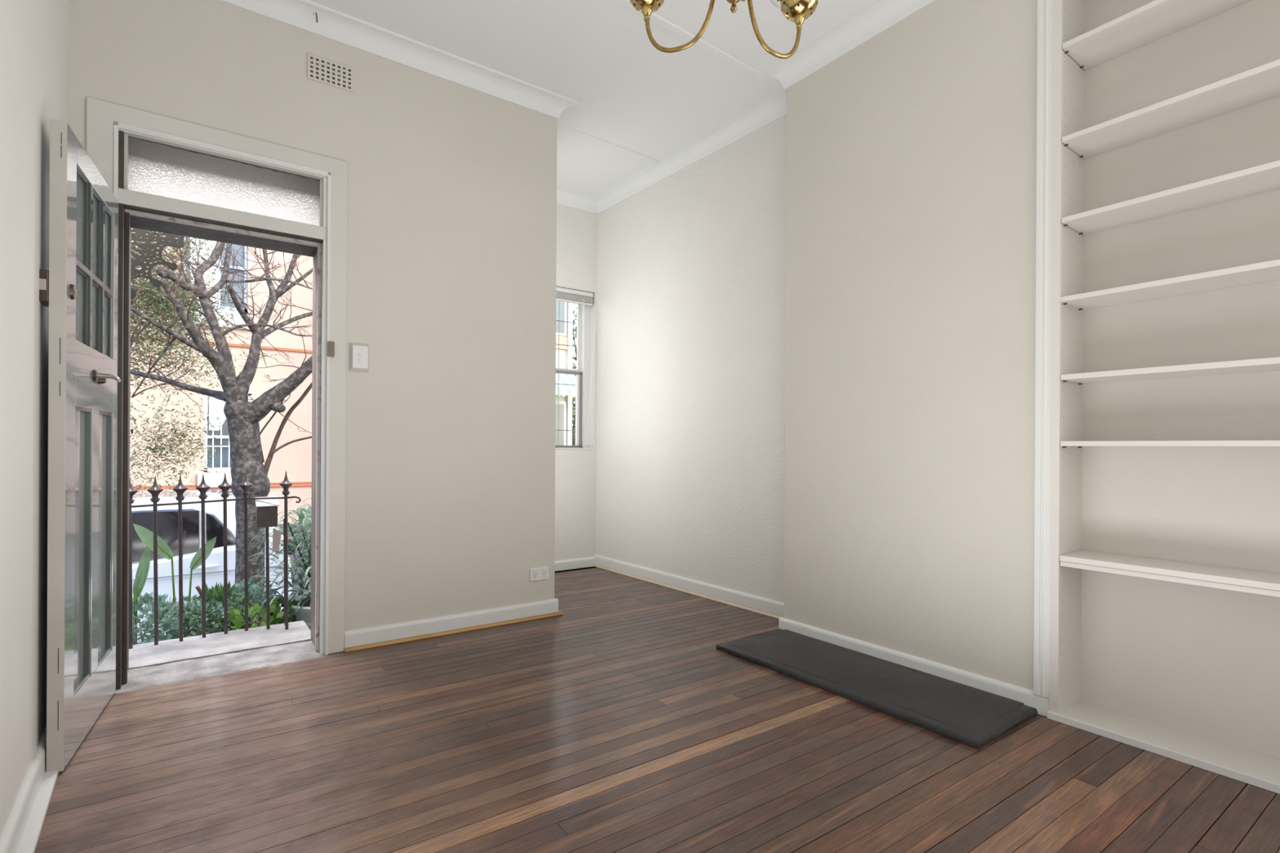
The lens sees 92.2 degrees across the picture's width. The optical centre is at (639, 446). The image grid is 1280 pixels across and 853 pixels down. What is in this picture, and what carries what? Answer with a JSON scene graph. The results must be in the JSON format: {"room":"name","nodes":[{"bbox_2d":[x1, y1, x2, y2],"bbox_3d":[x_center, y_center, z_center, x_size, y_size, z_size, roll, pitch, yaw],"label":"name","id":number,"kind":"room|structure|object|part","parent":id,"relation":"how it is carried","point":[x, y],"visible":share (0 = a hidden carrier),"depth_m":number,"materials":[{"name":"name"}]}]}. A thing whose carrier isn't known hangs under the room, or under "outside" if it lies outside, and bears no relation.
{"room":"living room","nodes":[
{"label":"living room","id":0,"kind":"room"},
{"bbox_2d":[0,0,69,839],"bbox_3d":[-1.105,-0.546,0.779,0.340,3.180,4.870,0,0,-36],"label":"wall","id":1,"kind":"structure","parent":0,"point":[34,34],"depth_m":1.72,"materials":[{"name":"paint"}]},
{"bbox_2d":[0,724,58,852],"bbox_3d":[-1.238,0.996,1.135,0.054,0.095,3.591,0,0,-38],"label":"baseboard","id":2,"kind":"structure","parent":1,"relation":"attached to","point":[11,837],"depth_m":1.70,"materials":[{"name":"white wood"}]},
{"bbox_2d":[189,236,220,306],"bbox_3d":[-10.423,-4.458,14.772,0.600,2.301,0.020,0,0,-36],"label":"curtain","id":3,"kind":"object","parent":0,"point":[217,276],"depth_m":14.80,"materials":[{"name":"white fabric"}]},
{"bbox_2d":[68,0,557,631],"bbox_3d":[-1.665,-0.549,3.196,2.600,3.180,0.280,0,0,-35],"label":"wall","id":4,"kind":"structure","parent":0,"point":[451,187],"depth_m":3.34,"materials":[{"name":"paint"}]},
{"bbox_2d":[86,97,346,689],"bbox_3d":[-1.986,-0.206,2.961,0.993,2.490,0.348,0,0,-36],"label":"door frame","id":5,"kind":"structure","parent":4,"relation":"attached to","point":[326,244],"depth_m":3.02,"materials":[{"name":"paint"}]},
{"bbox_2d":[39,118,120,772],"bbox_3d":[-2.015,-0.001,2.272,0.134,2.064,0.746,0,0,-26],"label":"door","id":6,"kind":"structure","parent":5,"relation":"in","point":[79,288],"depth_m":2.15,"materials":[{"name":"white wood"}]},
{"bbox_3d":[-1.965,0.350,2.140,0.011,0.973,0.223,0,0,-30],"label":"panel","id":7,"kind":"part","parent":6,"relation":"part of","materials":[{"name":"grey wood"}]},
{"bbox_3d":[-1.946,-0.789,2.127,0.004,0.313,0.188,0,0,-30],"label":"glass pane","id":8,"kind":"part","parent":6,"relation":"part of","materials":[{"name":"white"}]},
{"bbox_3d":[-1.948,-0.484,2.127,0.004,0.254,0.188,0,0,-30],"label":"glass pane","id":9,"kind":"part","parent":6,"relation":"part of","materials":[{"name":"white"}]},
{"bbox_3d":[-1.954,0.351,2.146,0.017,0.977,0.227,0,0,-30],"label":"panel moulding","id":10,"kind":"part","parent":6,"relation":"part of","materials":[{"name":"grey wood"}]},
{"bbox_3d":[-2.048,0.934,2.284,0.040,0.194,0.552,0,0,-30],"label":"rail","id":11,"kind":"part","parent":6,"relation":"part of","materials":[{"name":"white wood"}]},
{"bbox_3d":[-2.041,-0.247,2.284,0.040,0.221,0.552,0,0,-30],"label":"lock rail","id":12,"kind":"part","parent":6,"relation":"part of","materials":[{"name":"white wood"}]},
{"bbox_3d":[-2.046,-0.790,2.297,0.004,0.313,0.156,0,0,-30],"label":"glass pane","id":13,"kind":"part","parent":6,"relation":"part of","materials":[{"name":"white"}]},
{"bbox_3d":[-2.048,-0.484,2.297,0.004,0.254,0.156,0,0,-30],"label":"glass pane","id":14,"kind":"part","parent":6,"relation":"part of","materials":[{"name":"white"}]},
{"bbox_3d":[-2.001,-0.261,2.263,0.008,0.050,0.050,0,0,-30],"label":"lever handle","id":15,"kind":"part","parent":6,"relation":"part of","materials":[{"name":"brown metal"}]},
{"bbox_3d":[-2.037,-0.990,2.284,0.040,0.087,0.552,0,0,-30],"label":"rail","id":16,"kind":"part","parent":6,"relation":"part of","materials":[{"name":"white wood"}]},
{"bbox_3d":[-2.129,0.350,2.418,0.011,0.973,0.234,0,0,-30],"label":"panel","id":17,"kind":"part","parent":6,"relation":"part of","materials":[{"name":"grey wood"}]},
{"bbox_3d":[-2.118,0.350,2.425,0.017,0.977,0.238,0,0,-30],"label":"panel moulding","id":18,"kind":"part","parent":6,"relation":"part of","materials":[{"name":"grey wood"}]},
{"bbox_3d":[-2.140,-0.485,2.454,0.004,0.254,0.158,0,0,-30],"label":"glass pane","id":19,"kind":"part","parent":6,"relation":"part of","materials":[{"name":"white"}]},
{"bbox_3d":[-2.138,-0.790,2.454,0.004,0.313,0.158,0,0,-30],"label":"glass pane","id":20,"kind":"part","parent":6,"relation":"part of","materials":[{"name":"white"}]},
{"bbox_3d":[-2.001,-0.260,2.322,0.060,0.021,0.119,0,0,-30],"label":"lever","id":21,"kind":"part","parent":6,"relation":"part of","materials":[{"name":"silver metal"}]},
{"bbox_3d":[-2.334,-0.163,2.789,0.023,2.400,0.211,0,0,-35],"label":"frame","id":22,"kind":"part","parent":5,"relation":"part of","materials":[{"name":"brown paint"}]},
{"bbox_3d":[-1.697,-0.160,3.242,0.027,2.400,0.211,0,0,-35],"label":"frame","id":23,"kind":"part","parent":5,"relation":"part of","materials":[{"name":"brown paint"}]},
{"bbox_2d":[118,125,328,226],"bbox_3d":[-1.908,-1.236,2.866,0.815,0.274,0.067,0,0,-35],"label":"window","id":24,"kind":"structure","parent":4,"relation":"in","point":[152,167],"depth_m":2.87,"materials":[{"name":"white glass"}]},
{"bbox_3d":[-1.894,-1.360,2.846,0.815,0.026,0.020,0,0,-35],"label":"moulding","id":25,"kind":"part","parent":24,"relation":"part of","materials":[{"name":"white"}]},
{"bbox_2d":[306,53,353,92],"bbox_3d":[-1.553,-1.876,3.094,0.208,0.122,0.008,0,0,-35],"label":"air vent","id":26,"kind":"object","parent":4,"relation":"in","point":[320,69],"visible":1,"depth_m":3.09,"materials":[{"name":"metal"}]},
{"bbox_2d":[348,342,368,373],"bbox_3d":[-1.440,-0.458,3.164,0.094,0.149,0.034,0,0,-36],"label":"light switch","id":27,"kind":"object","parent":4,"relation":"attached to","point":[358,353],"visible":1,"depth_m":3.15,"materials":[{"name":"paint"}]},
{"bbox_3d":[-1.435,-0.459,3.157,0.074,0.116,0.007,0,0,-35],"label":"plate","id":28,"kind":"part","parent":27,"relation":"part of","materials":[{"name":"white plastic"}]},
{"bbox_2d":[218,0,579,119],"bbox_3d":[-1.366,-2.094,3.174,2.359,0.097,0.113,0,0,-35],"label":"crown molding","id":29,"kind":"structure","parent":4,"relation":"attached to","point":[333,24],"depth_m":3.26,"materials":[{"name":"white paint"}]},
{"bbox_2d":[343,598,563,652],"bbox_3d":[-0.995,0.995,3.489,1.245,0.099,0.036,0,0,-35],"label":"baseboard","id":30,"kind":"structure","parent":4,"relation":"attached to","point":[371,635],"depth_m":3.42,"materials":[{"name":"white wood"}]},
{"bbox_2d":[529,566,548,581],"bbox_3d":[-0.615,0.780,3.767,0.126,0.078,0.014,0,0,-35],"label":"power outlet","id":31,"kind":"object","parent":4,"relation":"attached to","point":[540,573],"visible":1,"depth_m":3.76,"materials":[{"name":"white plastic"}]},
{"bbox_2d":[554,186,597,561],"bbox_3d":[-0.763,-0.547,5.259,1.405,3.185,0.422,0,0,-36],"label":"wall","id":32,"kind":"structure","parent":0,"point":[575,469],"depth_m":5.29,"materials":[{"name":"paint"}]},
{"bbox_2d":[554,556,595,571],"bbox_3d":[-0.803,1.004,5.103,1.030,0.082,0.023,0,0,-35],"label":"baseboard","id":33,"kind":"structure","parent":32,"relation":"attached to","point":[563,565],"depth_m":5.26,"materials":[{"name":"white wood"}]},
{"bbox_2d":[555,286,594,443],"bbox_3d":[-0.769,-0.689,5.146,0.880,1.320,0.097,0,0,-35],"label":"blind","id":34,"kind":"object","parent":32,"relation":"attached to","point":[564,295],"visible":0.47,"depth_m":5.32,"materials":[{"name":"white"}]},
{"bbox_3d":[-0.782,-1.248,5.167,0.873,0.012,0.044,0,0,-35],"label":"rail","id":35,"kind":"part","parent":34,"relation":"part of","materials":[{"name":"white"}]},
{"bbox_3d":[-0.426,-0.514,5.343,0.073,0.973,0.024,0,0,-28],"label":"blind cord","id":36,"kind":"part","parent":34,"relation":"part of","materials":[{"name":"white plastic"}]},
{"bbox_2d":[555,292,596,449],"bbox_3d":[-0.836,-0.666,5.262,0.930,1.377,0.322,0,0,-36],"label":"window","id":37,"kind":"structure","parent":32,"relation":"attached to","point":[586,327],"depth_m":5.44,"materials":[{"name":"white wood"}]},
{"bbox_2d":[555,373,575,444],"bbox_3d":[-0.667,-0.333,5.498,0.197,0.629,0.008,0,0,-35],"label":"security grille","id":38,"kind":"object","parent":37,"relation":"attached to","point":[558,384],"depth_m":5.46,"materials":[{"name":"grey metal"}]},
{"bbox_2d":[555,301,575,368],"bbox_3d":[-0.664,-0.990,5.497,0.191,0.585,0.008,0,0,-35],"label":"security grille","id":39,"kind":"object","parent":37,"relation":"attached to","point":[558,344],"depth_m":5.45,"materials":[{"name":"grey"}]},
{"bbox_3d":[-0.860,-0.664,5.265,0.789,0.038,0.025,0,0,-35],"label":"meeting rail","id":40,"kind":"part","parent":37,"relation":"part of","materials":[{"name":"white"}]},
{"bbox_3d":[-0.843,-0.325,5.238,0.789,0.670,0.036,0,0,-35],"label":"sash","id":41,"kind":"part","parent":37,"relation":"part of","materials":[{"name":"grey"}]},
{"bbox_3d":[-0.840,0.016,5.262,0.930,0.012,0.322,0,0,-36],"label":"sill","id":42,"kind":"part","parent":37,"relation":"part of","materials":[{"name":"white wood"}]},
{"bbox_3d":[-0.859,-1.004,5.266,0.789,0.642,0.023,0,0,-35],"label":"sash","id":43,"kind":"part","parent":37,"relation":"part of","materials":[{"name":"white"}]},
{"bbox_3d":[-0.501,-0.670,5.498,0.068,1.365,0.111,0,0,-36],"label":"frame","id":44,"kind":"part","parent":37,"relation":"part of","materials":[{"name":"white wood"}]},
{"bbox_2d":[310,0,875,197],"bbox_3d":[0.007,-2.305,2.200,4.000,0.350,6.350,0,0,-36],"label":"ceiling","id":45,"kind":"structure","parent":0,"point":[635,95],"depth_m":3.34,"materials":[{"name":"white paint"}]},
{"bbox_2d":[556,123,658,163],"bbox_3d":[-0.205,-2.128,4.343,0.905,0.011,0.048,0,0,-38],"label":"ceiling strip","id":46,"kind":"object","parent":45,"relation":"attached to","point":[560,126],"visible":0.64,"depth_m":4.31,"materials":[{"name":"white paint"}]},
{"bbox_2d":[613,0,762,78],"bbox_3d":[-0.475,-2.129,2.634,2.940,0.011,0.048,0,0,-38],"label":"ceiling strip","id":47,"kind":"object","parent":45,"relation":"attached to","point":[654,17],"visible":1,"depth_m":3.23,"materials":[{"name":"white paint"}]},
{"bbox_2d":[630,0,821,58],"bbox_3d":[0.270,-1.561,1.521,0.551,1.135,0.598,0,0,-36],"label":"chandelier","id":48,"kind":"object","parent":45,"relation":"hanging from","point":[797,11],"visible":1,"depth_m":1.58,"materials":[{"name":"gold metal"}]},
{"bbox_3d":[0.108,-1.100,1.543,0.213,0.212,0.011,0,0,26],"label":"arm","id":49,"kind":"part","parent":48,"relation":"part of","materials":[{"name":"gold metal"}]},
{"bbox_3d":[0.335,-1.099,1.559,0.213,0.212,0.011,0,0,-34],"label":"arm","id":50,"kind":"part","parent":48,"relation":"part of","materials":[{"name":"gold metal"}]},
{"bbox_3d":[0.419,-1.256,1.616,0.196,0.173,0.196,0,0,-36],"label":"lamp shade","id":51,"kind":"part","parent":48,"relation":"part of","materials":[{"name":"clear glass"}]},
{"bbox_2d":[34,566,1279,852],"bbox_3d":[-0.018,1.110,2.165,3.950,0.120,6.300,0,0,-36],"label":"floor","id":52,"kind":"structure","parent":0,"point":[616,722],"depth_m":2.04,"materials":[{"name":"brown wood"}]},
{"bbox_2d":[114,640,326,693],"bbox_3d":[-1.982,1.117,2.948,0.846,0.163,0.347,0,0,-36],"label":"threshold stone","id":53,"kind":"object","parent":52,"relation":"on","point":[138,678],"visible":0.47,"depth_m":2.92,"materials":[{"name":"stone"}]},
{"bbox_2d":[715,628,1037,749],"bbox_3d":[0.985,1.040,2.822,0.492,0.032,1.325,0,0,-36],"label":"hearth","id":54,"kind":"object","parent":52,"relation":"on","point":[971,717],"visible":1,"depth_m":2.62,"materials":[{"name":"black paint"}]},
{"bbox_2d":[1033,0,1279,794],"bbox_3d":[2.204,-0.528,1.748,0.249,3.180,1.869,0,0,-35],"label":"bookshelf","id":55,"kind":"object","parent":52,"relation":"on","point":[1157,619],"visible":1,"depth_m":2.28,"materials":[{"name":"paint"}]},
{"bbox_3d":[1.607,-0.569,2.418,0.023,3.105,0.084,0,0,-36],"label":"casing","id":56,"kind":"part","parent":55,"relation":"part of","materials":[{"name":"white"}]},
{"bbox_3d":[1.706,-0.530,2.457,0.234,3.180,0.030,0,0,-36],"label":"panel","id":57,"kind":"part","parent":55,"relation":"part of","materials":[{"name":"white paint"}]},
{"bbox_3d":[2.224,-1.541,1.727,0.232,0.019,1.755,0,0,-35],"label":"shelf","id":58,"kind":"part","parent":55,"relation":"part of","materials":[{"name":"white paint"}]},
{"bbox_3d":[2.213,0.434,1.727,0.232,0.021,1.755,0,0,-35],"label":"shelf","id":59,"kind":"part","parent":55,"relation":"part of","materials":[{"name":"white paint"}]},
{"bbox_3d":[2.210,1.051,1.728,0.233,0.022,1.759,0,0,-35],"label":"board","id":60,"kind":"part","parent":55,"relation":"part of","materials":[{"name":"white paint"}]},
{"bbox_3d":[2.216,-0.008,1.727,0.232,0.019,1.755,0,0,-35],"label":"shelf","id":61,"kind":"part","parent":55,"relation":"part of","materials":[{"name":"white paint"}]},
{"bbox_3d":[2.217,-0.264,1.727,0.232,0.020,1.755,0,0,-35],"label":"shelf","id":62,"kind":"part","parent":55,"relation":"part of","materials":[{"name":"white paint"}]},
{"bbox_3d":[2.218,-0.564,1.728,0.232,0.019,1.757,0,0,-35],"label":"shelf","id":63,"kind":"part","parent":55,"relation":"part of","materials":[{"name":"white paint"}]},
{"bbox_3d":[2.220,-0.869,1.727,0.232,0.019,1.755,0,0,-35],"label":"shelf","id":64,"kind":"part","parent":55,"relation":"part of","materials":[{"name":"white paint"}]},
{"bbox_3d":[2.222,-1.180,1.727,0.232,0.019,1.755,0,0,-35],"label":"shelf","id":65,"kind":"part","parent":55,"relation":"part of","materials":[{"name":"white paint"}]},
{"bbox_2d":[595,115,786,602],"bbox_3d":[1.381,-0.532,3.313,0.350,3.180,6.100,0,0,-36],"label":"wall","id":66,"kind":"structure","parent":0,"point":[691,336],"depth_m":4.37,"materials":[{"name":"paint"}]},
{"bbox_2d":[594,555,783,618],"bbox_3d":[0.291,1.002,4.509,0.037,0.099,2.251,0,0,-38],"label":"baseboard","id":67,"kind":"structure","parent":66,"relation":"attached to","point":[766,605],"depth_m":4.35,"materials":[{"name":"white wood"}]},
{"bbox_2d":[594,88,786,213],"bbox_3d":[0.283,-2.085,4.489,0.113,0.097,2.270,0,0,-38],"label":"crown molding","id":68,"kind":"structure","parent":66,"relation":"attached to","point":[773,108],"depth_m":4.32,"materials":[{"name":"white paint"}]},
{"bbox_2d":[783,0,1037,690],"bbox_3d":[1.312,-0.533,3.024,0.225,3.180,1.344,0,0,-36],"label":"wall","id":69,"kind":"structure","parent":0,"point":[911,154],"depth_m":2.85,"materials":[{"name":"paint"}]},
{"bbox_2d":[761,76,786,90],"bbox_3d":[0.855,-2.082,3.573,0.333,0.097,0.113,0,0,-36],"label":"crown molding","id":70,"kind":"structure","parent":69,"relation":"attached to","point":[773,80],"depth_m":3.55,"materials":[{"name":"white paint"}]},
{"bbox_2d":[760,0,935,88],"bbox_3d":[1.799,-2.076,2.107,0.113,0.097,3.593,0,0,-36],"label":"crown molding","id":71,"kind":"structure","parent":69,"relation":"attached to","point":[879,15],"depth_m":3.14,"materials":[{"name":"white paint"}]},
{"bbox_2d":[778,617,1048,716],"bbox_3d":[1.210,1.016,2.949,0.023,0.082,1.391,0,0,-36],"label":"baseboard","id":72,"kind":"structure","parent":69,"relation":"attached to","point":[1014,692],"depth_m":2.80,"materials":[{"name":"white"}]},
{"bbox_3d":[-1.165,-0.497,4.493,0.250,3.280,1.280,0,0,-36],"label":"wall","id":73,"kind":"structure","parent":0,"visible":0},
{"bbox_2d":[556,104,578,124],"bbox_3d":[-0.798,-2.091,4.312,0.113,0.097,1.311,0,0,-35],"label":"crown molding","id":74,"kind":"structure","parent":73,"relation":"attached to","point":[567,110],"depth_m":3.89,"materials":[{"name":"white paint"}]},
{"label":"outside","id":75,"kind":"structure","parent":0,"visible":0},
{"bbox_3d":[-1.587,1.991,6.354,19.000,0.200,1.400,0,0,-36],"label":"footpath","id":76,"kind":"object","parent":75,"visible":0},
{"bbox_2d":[130,235,312,628],"bbox_3d":[-3.245,-0.068,4.871,1.656,3.981,1.502,0,0,-43],"label":"street tree","id":77,"kind":"object","parent":76,"relation":"on","point":[242,416],"visible":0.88,"depth_m":4.88,"materials":[{"name":"grey plant"}]},
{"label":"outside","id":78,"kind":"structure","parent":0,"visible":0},
{"bbox_3d":[-0.817,1.630,5.311,19.000,0.330,1.190,0,0,-36],"label":"garden","id":79,"kind":"object","parent":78,"visible":0},
{"bbox_2d":[132,591,188,644],"bbox_3d":[-2.765,1.142,3.459,0.372,0.649,0.392,0,0,-36],"label":"bush","id":80,"kind":"object","parent":79,"relation":"on","point":[167,620],"visible":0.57,"depth_m":3.44,"materials":[{"name":"green plant"}]},
{"bbox_3d":[-2.784,1.196,3.396,0.021,0.538,0.021,0,0,-36],"label":"stem","id":81,"kind":"part","parent":80,"relation":"part of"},
{"bbox_3d":[-2.823,1.210,3.496,0.029,0.510,0.069,0,0,15],"label":"stem","id":82,"kind":"part","parent":80,"relation":"part of","materials":[{"name":"green plant"}]},
{"bbox_2d":[143,595,231,639],"bbox_3d":[-2.686,1.173,3.675,0.442,0.589,0.376,0,0,-36],"label":"bush","id":83,"kind":"object","parent":79,"relation":"on","point":[192,606],"visible":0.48,"depth_m":3.65,"materials":[{"name":"green plant"}]},
{"bbox_2d":[133,523,244,644],"bbox_3d":[-2.673,0.942,3.675,0.274,1.034,0.593,0,0,42],"label":"plant","id":84,"kind":"object","parent":79,"relation":"on","point":[146,535],"visible":0.46,"depth_m":3.48,"materials":[{"name":"green plant"}]},
{"bbox_3d":[-2.643,1.150,3.812,0.032,0.618,0.214,0,0,22],"label":"cut stem","id":85,"kind":"part","parent":84,"relation":"part of","materials":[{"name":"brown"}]},
{"bbox_2d":[183,581,252,635],"bbox_3d":[-2.602,1.148,3.803,0.374,0.640,0.427,0,0,-36],"label":"leafy shrub","id":86,"kind":"object","parent":79,"relation":"on","point":[216,589],"visible":0.39,"depth_m":3.77,"materials":[{"name":"green plant"}]},
{"bbox_2d":[227,576,279,628],"bbox_3d":[-2.471,1.150,3.919,0.319,0.636,0.347,0,0,-36],"label":"bush","id":87,"kind":"object","parent":79,"relation":"on","point":[251,593],"visible":0.42,"depth_m":3.87,"materials":[{"name":"green plant"}]},
{"bbox_2d":[227,599,284,631],"bbox_3d":[-2.308,1.199,3.711,0.312,0.541,0.256,0,0,-36],"label":"leafy shrub","id":88,"kind":"object","parent":79,"relation":"on","point":[255,611],"visible":0.52,"depth_m":3.68,"materials":[{"name":"green plant"}]},
{"bbox_2d":[259,595,301,624],"bbox_3d":[-2.255,1.202,3.866,0.242,0.535,0.290,0,0,-36],"label":"leafy shrub","id":89,"kind":"object","parent":79,"relation":"on","point":[279,601],"visible":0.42,"depth_m":3.84,"materials":[{"name":"green plant"}]},
{"bbox_2d":[288,590,311,630],"bbox_3d":[-2.032,1.226,4.098,0.592,0.465,0.592,0,0,-36],"label":"flower pot","id":90,"kind":"object","parent":79,"relation":"on","point":[304,615],"visible":0.07,"depth_m":3.84,"materials":[{"name":"grey concrete"}]},
{"bbox_2d":[239,497,311,617],"bbox_3d":[-2.095,0.723,4.016,0.892,0.755,0.757,0,0,-36],"label":"plant","id":91,"kind":"object","parent":90,"relation":"in","point":[305,566],"visible":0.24,"depth_m":3.89,"materials":[{"name":"green plant"}]},
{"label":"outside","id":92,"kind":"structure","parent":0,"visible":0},
{"bbox_3d":[-0.331,1.448,4.653,19.000,0.700,0.445,0,0,-36],"label":"ground porch","id":93,"kind":"structure","parent":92,"visible":0},
{"bbox_2d":[128,620,311,669],"bbox_3d":[-2.350,1.134,3.161,1.181,0.206,0.436,0,0,-36],"label":"ledge","id":94,"kind":"object","parent":93,"relation":"on","point":[172,651],"visible":0.29,"depth_m":3.22,"materials":[{"name":"stone"}]},
{"bbox_2d":[128,470,301,648],"bbox_3d":[-2.391,0.585,3.298,1.006,0.904,0.150,0,0,-31],"label":"iron fence","id":95,"kind":"object","parent":94,"relation":"on","point":[180,489],"visible":0.78,"depth_m":3.33,"materials":[{"name":"black metal"}]},
{"bbox_3d":[-2.375,0.300,3.306,0.974,0.043,0.100,0,0,-31],"label":"rail","id":96,"kind":"part","parent":95,"relation":"part of","materials":[{"name":"black metal"}]},
{"bbox_3d":[-2.111,0.738,3.492,0.025,0.600,0.017,0,0,-36],"label":"post","id":97,"kind":"part","parent":95,"relation":"part of","materials":[{"name":"black metal"}]},
{"bbox_2d":[254,496,281,551],"bbox_3d":[-2.105,0.443,3.490,0.126,0.310,0.097,0,0,-36],"label":"letterbox","id":98,"kind":"object","parent":95,"relation":"attached to","point":[266,510],"visible":0.98,"depth_m":3.47,"materials":[{"name":"brown paint"}]},
{"bbox_3d":[-2.111,0.312,3.485,0.110,0.048,0.097,0,0,-36],"label":"lid","id":99,"kind":"part","parent":98,"relation":"part of","materials":[{"name":"grey metal"}]},
{"bbox_3d":[-2.061,0.729,3.577,0.023,0.620,0.015,0,0,-36],"label":"post","id":100,"kind":"part","parent":95,"relation":"part of","materials":[{"name":"black metal"}]},
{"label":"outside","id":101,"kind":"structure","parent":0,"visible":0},
{"bbox_2d":[275,522,311,624],"bbox_3d":[-14.722,2.053,36.827,100.000,0.230,63.250,0,0,-36],"label":"road","id":102,"kind":"structure","parent":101,"point":[295,576],"depth_m":11.06,"materials":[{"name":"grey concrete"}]},
{"bbox_2d":[129,227,269,490],"bbox_3d":[-7.785,-1.322,8.667,4.008,6.603,4.821,0,0,41],"label":"tree","id":103,"kind":"object","parent":102,"relation":"on","point":[168,309],"visible":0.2,"depth_m":8.98,"materials":[{"name":"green plant"}]},
{"bbox_2d":[131,489,295,644],"bbox_3d":[-5.753,1.228,5.676,4.320,1.520,1.834,0,0,-36],"label":"parked car","id":104,"kind":"object","parent":102,"relation":"on","point":[167,515],"visible":0.19,"depth_m":5.84,"materials":[{"name":"white paint"}]},
{"bbox_3d":[-4.096,1.135,5.785,0.229,0.039,0.045,0,0,-36],"label":"door handle","id":105,"kind":"part","parent":104,"relation":"part of","materials":[{"name":"white paint"}]},
{"bbox_2d":[288,536,295,555],"bbox_3d":[-3.616,1.020,6.333,0.100,0.160,0.240,0,0,-36],"label":"tail light","id":106,"kind":"object","parent":104,"relation":"attached to","point":[290,538],"depth_m":6.25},
{"bbox_2d":[129,227,312,524],"bbox_3d":[-14.294,-3.345,16.098,14.250,10.570,7.300,0,0,-36],"label":"house","id":107,"kind":"structure","parent":102,"relation":"on","point":[295,458],"depth_m":15.16,"materials":[{"name":"painted brick"},{"name":"window glass"},{"name":"white painted trim"}]},
{"bbox_3d":[-10.266,-3.086,14.720,1.704,0.400,0.100,0,0,-36],"label":"window sill","id":108,"kind":"part","parent":107,"relation":"part of","materials":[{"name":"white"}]},
{"bbox_3d":[-9.993,0.804,14.937,1.203,0.340,0.100,0,0,-36],"label":"window sill","id":109,"kind":"part","parent":107,"relation":"part of","materials":[{"name":"white paint"}]},
{"bbox_3d":[-10.281,-4.457,14.920,1.204,2.301,0.010,0,0,-36],"label":"glass pane","id":110,"kind":"part","parent":107,"relation":"part of","materials":[{"name":"glass"}]},
{"bbox_2d":[208,395,226,430],"bbox_3d":[-10.118,-0.847,15.024,0.650,0.920,0.001,0,0,-36],"label":"curtain","id":111,"kind":"object","parent":107,"relation":"hanging from","point":[216,402],"depth_m":14.91,"materials":[{"name":"white fabric"}]},
{"bbox_3d":[-12.234,0.949,13.311,14.100,0.105,0.060,0,0,-36],"label":"moulding","id":112,"kind":"part","parent":107,"relation":"part of","materials":[{"name":"paint"}]},
{"bbox_3d":[-10.090,-0.346,15.078,0.863,1.920,0.010,0,0,-36],"label":"glass pane","id":113,"kind":"part","parent":107,"relation":"part of","materials":[{"name":"glass"}]},
{"bbox_2d":[555,300,573,445],"bbox_3d":[-5.003,-2.493,17.979,2.850,8.970,7.100,0,0,-36],"label":"house","id":114,"kind":"structure","parent":102,"relation":"on","point":[566,308],"depth_m":15.90,"materials":[{"name":"white"}]},
{"bbox_3d":[-2.130,-0.362,15.750,0.410,1.460,0.030,0,0,-36],"label":"glass pane","id":115,"kind":"part","parent":114,"relation":"part of","materials":[{"name":"clear glass"}]},
{"bbox_3d":[-2.113,-3.512,15.750,0.410,1.160,0.030,0,0,-36],"label":"glass pane","id":116,"kind":"part","parent":114,"relation":"part of","materials":[{"name":"glass"}]},
{"bbox_2d":[555,373,575,397],"bbox_3d":[-2.007,-1.566,15.482,1.120,0.690,0.660,0,0,-36],"label":"striped awning","id":117,"kind":"object","parent":114,"relation":"attached to","point":[569,390],"visible":0.36,"depth_m":15.40,"materials":[{"name":"white fabric"}]},
{"bbox_2d":[572,303,577,445],"bbox_3d":[-1.835,-1.345,20.461,4.825,6.724,3.756,0,0,-36],"label":"tree","id":118,"kind":"object","parent":102,"relation":"on","point":[574,335],"visible":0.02,"depth_m":19.47,"materials":[{"name":"grey plant"}]},
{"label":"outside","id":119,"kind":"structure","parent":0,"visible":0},
{"bbox_2d":[130,227,183,298],"bbox_3d":[-2.223,-1.039,3.488,2.050,0.588,0.080,0,0,-36],"label":"beam","id":120,"kind":"structure","parent":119,"point":[140,233],"depth_m":3.20,"materials":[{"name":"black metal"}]}
]}

